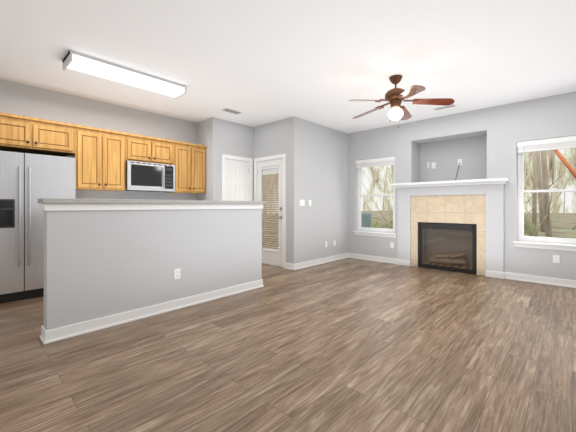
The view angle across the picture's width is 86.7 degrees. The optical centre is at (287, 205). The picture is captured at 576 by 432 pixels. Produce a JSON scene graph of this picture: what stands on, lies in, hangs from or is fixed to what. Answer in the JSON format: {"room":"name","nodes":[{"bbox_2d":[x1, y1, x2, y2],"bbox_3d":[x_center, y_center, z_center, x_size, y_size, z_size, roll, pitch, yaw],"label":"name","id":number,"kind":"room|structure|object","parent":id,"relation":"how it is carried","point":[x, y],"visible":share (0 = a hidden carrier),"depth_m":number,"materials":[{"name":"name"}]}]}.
{"room":"living room","nodes":[
{"label":"living room","id":0,"kind":"room"},
{"bbox_2d":[0,79,196,199],"bbox_3d":[-2.949,-0.220,4.931,0.500,2.740,2.990,0,0,43],"label":"wall","id":1,"kind":"structure","parent":0,"point":[97,114],"depth_m":4.64,"materials":[{"name":"grey paint"}]},
{"bbox_2d":[0,112,75,156],"bbox_3d":[-3.443,-0.905,4.035,0.681,0.390,0.911,0,0,43],"label":"upper cabinet","id":2,"kind":"object","parent":1,"relation":"attached to","point":[21,134],"depth_m":3.87,"materials":[{"name":"brown wood"}]},
{"bbox_2d":[75,124,127,190],"bbox_3d":[-2.787,-0.662,4.487,0.339,0.876,0.640,0,0,43],"label":"upper cabinet","id":3,"kind":"object","parent":1,"relation":"attached to","point":[102,156],"depth_m":4.36,"materials":[{"name":"brown wood"}]},
{"bbox_2d":[128,133,175,164],"bbox_3d":[-2.310,-0.891,4.999,0.339,0.418,0.760,0,0,43],"label":"upper cabinet","id":4,"kind":"object","parent":1,"relation":"attached to","point":[148,149],"depth_m":4.89,"materials":[{"name":"brown wood"}]},
{"bbox_2d":[125,160,174,191],"bbox_3d":[-2.279,-0.456,4.969,0.424,0.441,0.748,0,0,43],"label":"microwave","id":5,"kind":"object","parent":4,"relation":"attached to","point":[147,177],"visible":0.98,"depth_m":4.81,"materials":[{"name":"grey metal"}]},
{"bbox_2d":[172,141,206,193],"bbox_3d":[-1.837,-0.662,5.506,0.339,0.876,0.626,0,0,43],"label":"upper cabinet","id":6,"kind":"object","parent":1,"relation":"attached to","point":[190,166],"depth_m":5.40,"materials":[{"name":"brown wood"}]},
{"bbox_2d":[44,209,261,329],"bbox_3d":[-1.248,0.566,3.482,0.145,1.168,2.410,0,0,43],"label":"wall","id":7,"kind":"structure","parent":0,"point":[100,263],"depth_m":3.09,"materials":[{"name":"grey paint"}]},
{"bbox_2d":[38,198,265,210],"bbox_3d":[-1.248,-0.008,3.482,0.245,0.104,2.480,0,0,43],"label":"countertop","id":8,"kind":"structure","parent":7,"relation":"on","point":[56,204],"depth_m":3.05,"materials":[{"name":"laminate"}]},
{"bbox_2d":[41,279,263,344],"bbox_3d":[-1.196,1.097,3.433,0.051,0.105,2.460,0,0,43],"label":"baseboard","id":9,"kind":"structure","parent":7,"relation":"attached to","point":[63,333],"depth_m":3.07,"materials":[{"name":"white wood"}]},
{"bbox_2d":[174,268,179,279],"bbox_3d":[-1.230,0.760,3.389,0.007,0.115,0.072,0,0,43],"label":"outlet","id":10,"kind":"object","parent":7,"relation":"attached to","point":[176,273],"visible":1,"depth_m":3.39,"materials":[{"name":"white plastic"}]},
{"bbox_2d":[197,119,208,199],"bbox_3d":[-1.735,-0.220,5.925,0.920,2.740,0.120,0,0,43],"label":"wall","id":11,"kind":"structure","parent":0,"point":[203,132],"depth_m":5.65,"materials":[{"name":"grey paint"}]},
{"bbox_2d":[209,117,253,200],"bbox_3d":[-1.069,-0.220,5.878,0.120,2.740,0.960,0,0,43],"label":"wall","id":12,"kind":"structure","parent":0,"point":[226,137],"depth_m":5.64,"materials":[{"name":"grey paint"}]},
{"bbox_2d":[225,159,248,200],"bbox_3d":[-0.970,0.134,5.890,0.108,2.020,0.584,0,0,43],"label":"pantry door","id":13,"kind":"structure","parent":12,"relation":"in","point":[236,180],"depth_m":5.89,"materials":[{"name":"white wood"}]},
{"bbox_2d":[254,116,299,263],"bbox_3d":[-0.288,-0.220,5.909,1.220,2.740,0.150,0,0,43],"label":"wall","id":14,"kind":"structure","parent":0,"point":[282,136],"depth_m":5.53,"materials":[{"name":"grey paint"}]},
{"bbox_2d":[257,158,282,266],"bbox_3d":[-0.352,0.134,5.886,0.734,2.020,0.098,0,0,43],"label":"patio door","id":15,"kind":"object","parent":14,"relation":"attached to","point":[271,256],"visible":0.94,"depth_m":5.86,"materials":[{"name":"white"}]},
{"bbox_2d":[0,249,575,431],"bbox_3d":[-0.433,1.200,3.275,6.700,0.100,7.800,0,0,43],"label":"floor","id":16,"kind":"structure","parent":0,"point":[350,345],"depth_m":2.25,"materials":[{"name":"brown wood"}]},
{"bbox_2d":[0,151,75,303],"bbox_3d":[-3.403,0.243,3.995,0.804,1.814,0.898,0,0,43],"label":"refrigerator","id":17,"kind":"object","parent":16,"relation":"on","point":[28,181],"visible":0.85,"depth_m":3.71,"materials":[{"name":"grey metal"}]},
{"bbox_2d":[0,0,575,133],"bbox_3d":[-0.296,-1.640,3.421,6.700,0.100,8.200,0,0,43],"label":"ceiling","id":18,"kind":"structure","parent":0,"point":[262,62],"depth_m":3.17,"materials":[{"name":"white paint"}]},
{"bbox_2d":[62,50,185,98],"bbox_3d":[-1.912,-1.538,3.697,0.348,0.101,1.280,0,0,43],"label":"kitchen ceiling light","id":19,"kind":"object","parent":18,"relation":"attached to","point":[77,61],"visible":1,"depth_m":3.53,"materials":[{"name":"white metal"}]},
{"bbox_2d":[222,108,241,113],"bbox_3d":[-0.943,-1.585,5.132,0.160,0.008,0.320,0,0,43],"label":"ceiling vent","id":20,"kind":"object","parent":18,"relation":"in","point":[231,111],"visible":1,"depth_m":5.13,"materials":[{"name":"white metal"}]},
{"bbox_2d":[349,74,454,127],"bbox_3d":[1.328,-1.264,3.814,1.238,0.649,1.242,0,0,43],"label":"ceiling fan","id":21,"kind":"object","parent":18,"relation":"hanging from","point":[395,97],"visible":1,"depth_m":3.70,"materials":[{"name":"brown wood"}]},
{"bbox_2d":[433,104,455,110],"bbox_3d":[2.531,-1.585,4.928,0.320,0.008,0.120,0,0,43],"label":"ceiling vent","id":22,"kind":"object","parent":18,"relation":"in","point":[445,107],"visible":1,"depth_m":4.92,"materials":[{"name":"white metal"}]},
{"bbox_2d":[300,118,347,262],"bbox_3d":[0.714,-0.220,6.198,0.150,2.740,1.640,0,0,43],"label":"wall","id":23,"kind":"structure","parent":0,"point":[324,173],"depth_m":6.06,"materials":[{"name":"grey paint"}]},
{"bbox_2d":[299,200,304,205],"bbox_3d":[0.261,-0.050,5.595,0.009,0.115,0.144,0,0,43],"label":"light switch","id":24,"kind":"object","parent":23,"relation":"attached to","point":[301,202],"visible":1,"depth_m":5.59,"materials":[{"name":"white plastic"}]},
{"bbox_2d":[292,253,348,269],"bbox_3d":[0.718,1.097,6.082,0.036,0.105,1.826,0,0,43],"label":"baseboard","id":25,"kind":"structure","parent":23,"relation":"attached to","point":[297,266],"depth_m":5.94,"materials":[{"name":"white wood"}]},
{"bbox_2d":[414,132,486,181],"bbox_3d":[3.016,-0.828,5.624,1.340,0.925,0.360,0,0,43],"label":"wall","id":26,"kind":"structure","parent":0,"point":[447,153],"depth_m":5.71,"materials":[{"name":"grey paint"}]},
{"bbox_2d":[427,162,429,181],"bbox_3d":[2.763,-0.650,5.999,0.040,0.400,0.034,0,0,43],"label":"cable","id":27,"kind":"object","parent":26,"relation":"attached to","point":[428,165],"depth_m":6.00,"materials":[{"name":"white plastic"}]},
{"bbox_2d":[348,91,575,280],"bbox_3d":[2.889,-0.220,5.393,4.430,2.740,0.150,0,0,43],"label":"wall","id":28,"kind":"structure","parent":0,"point":[506,127],"depth_m":4.86,"materials":[{"name":"grey paint"}]},
{"bbox_2d":[349,253,395,263],"bbox_3d":[1.750,1.097,6.343,1.110,0.105,0.036,0,0,43],"label":"baseboard","id":29,"kind":"structure","parent":28,"relation":"attached to","point":[351,255],"depth_m":6.31,"materials":[{"name":"white wood"}]},
{"bbox_2d":[353,231,396,237],"bbox_3d":[1.798,0.595,6.324,0.965,0.087,0.113,0,0,43],"label":"sill","id":30,"kind":"structure","parent":28,"relation":"attached to","point":[380,234],"depth_m":6.27,"materials":[{"name":"white wood"}]},
{"bbox_2d":[357,161,394,232],"bbox_3d":[1.856,-0.215,6.386,0.881,1.526,0.077,0,0,43],"label":"window","id":31,"kind":"structure","parent":28,"relation":"in","point":[359,189],"depth_m":6.47,"materials":[{"name":"white"}]},
{"bbox_2d":[356,156,394,167],"bbox_3d":[1.812,-0.703,6.339,0.877,0.546,0.060,0,0,43],"label":"window blind","id":32,"kind":"object","parent":31,"relation":"attached to","point":[376,162],"visible":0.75,"depth_m":6.31,"materials":[{"name":"white plastic"}]},
{"bbox_2d":[391,178,507,278],"bbox_3d":[2.714,0.364,5.322,1.820,1.572,0.190,0,0,43],"label":"mantel","id":33,"kind":"object","parent":28,"relation":"attached to","point":[479,203],"visible":1,"depth_m":5.22,"materials":[{"name":"grey paint"}]},
{"bbox_2d":[505,272,575,287],"bbox_3d":[3.850,1.097,4.385,1.248,0.105,0.036,0,0,43],"label":"baseboard","id":34,"kind":"structure","parent":28,"relation":"attached to","point":[512,276],"depth_m":4.49,"materials":[{"name":"white wood"}]},
{"bbox_2d":[513,241,575,250],"bbox_3d":[3.854,0.595,4.407,0.965,0.087,0.113,0,0,43],"label":"sill","id":35,"kind":"structure","parent":28,"relation":"attached to","point":[564,247],"depth_m":4.45,"materials":[{"name":"white wood"}]},
{"bbox_2d":[517,142,575,243],"bbox_3d":[3.912,-0.215,4.470,0.881,1.526,0.077,0,0,43],"label":"window","id":36,"kind":"structure","parent":28,"relation":"in","point":[521,191],"depth_m":4.64,"materials":[{"name":"white"}]},
{"bbox_2d":[517,136,575,176],"bbox_3d":[3.868,-0.703,4.422,0.877,0.546,0.060,0,0,43],"label":"window blind","id":37,"kind":"object","parent":36,"relation":"attached to","point":[568,142],"visible":1,"depth_m":4.47,"materials":[{"name":"white plastic"}]},
{"bbox_2d":[553,255,559,262],"bbox_3d":[3.856,0.770,4.384,0.072,0.115,0.007,0,0,43],"label":"outlet","id":38,"kind":"object","parent":28,"relation":"attached to","point":[556,258],"visible":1,"depth_m":4.38,"materials":[{"name":"white plastic"}]},
{"label":"outside","id":39,"kind":"structure","parent":0,"visible":0},
{"bbox_2d":[263,211,575,248],"bbox_3d":[29.326,1.500,31.448,80.000,0.100,74.000,0,0,43],"label":"ground","id":40,"kind":"structure","parent":39,"point":[569,224],"depth_m":24.57,"materials":[{"name":"green plant"}]},
{"bbox_2d":[361,150,575,236],"bbox_3d":[11.051,-3.189,13.772,10.393,9.331,21.057,0,0,43],"label":"trees","id":41,"kind":"object","parent":40,"relation":"on","point":[542,207],"depth_m":9.17,"materials":[{"name":"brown plant"}]},
{"bbox_3d":[1.875,0.996,7.304,0.380,0.908,0.380,0,0,43],"label":"plant stand","id":42,"kind":"object","parent":40,"relation":"on","visible":0},
{"bbox_2d":[361,213,371,227],"bbox_3d":[1.875,0.362,7.304,0.270,0.355,0.270,0,0,43],"label":"planter","id":43,"kind":"object","parent":42,"relation":"on","point":[365,221],"depth_m":7.21,"materials":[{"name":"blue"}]},
{"bbox_3d":[3.026,0.690,5.649,1.113,0.920,0.410,0,0,43],"label":"wall","id":44,"kind":"structure","parent":0,"visible":0},
{"bbox_2d":[418,222,476,274],"bbox_3d":[2.901,0.731,5.515,0.947,0.835,0.384,0,0,43],"label":"fireplace insert","id":45,"kind":"object","parent":44,"relation":"in","point":[452,247],"visible":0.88,"depth_m":5.53,"materials":[{"name":"black metal"},{"name":"glass"},{"name":"ceramic logs"}]}
]}

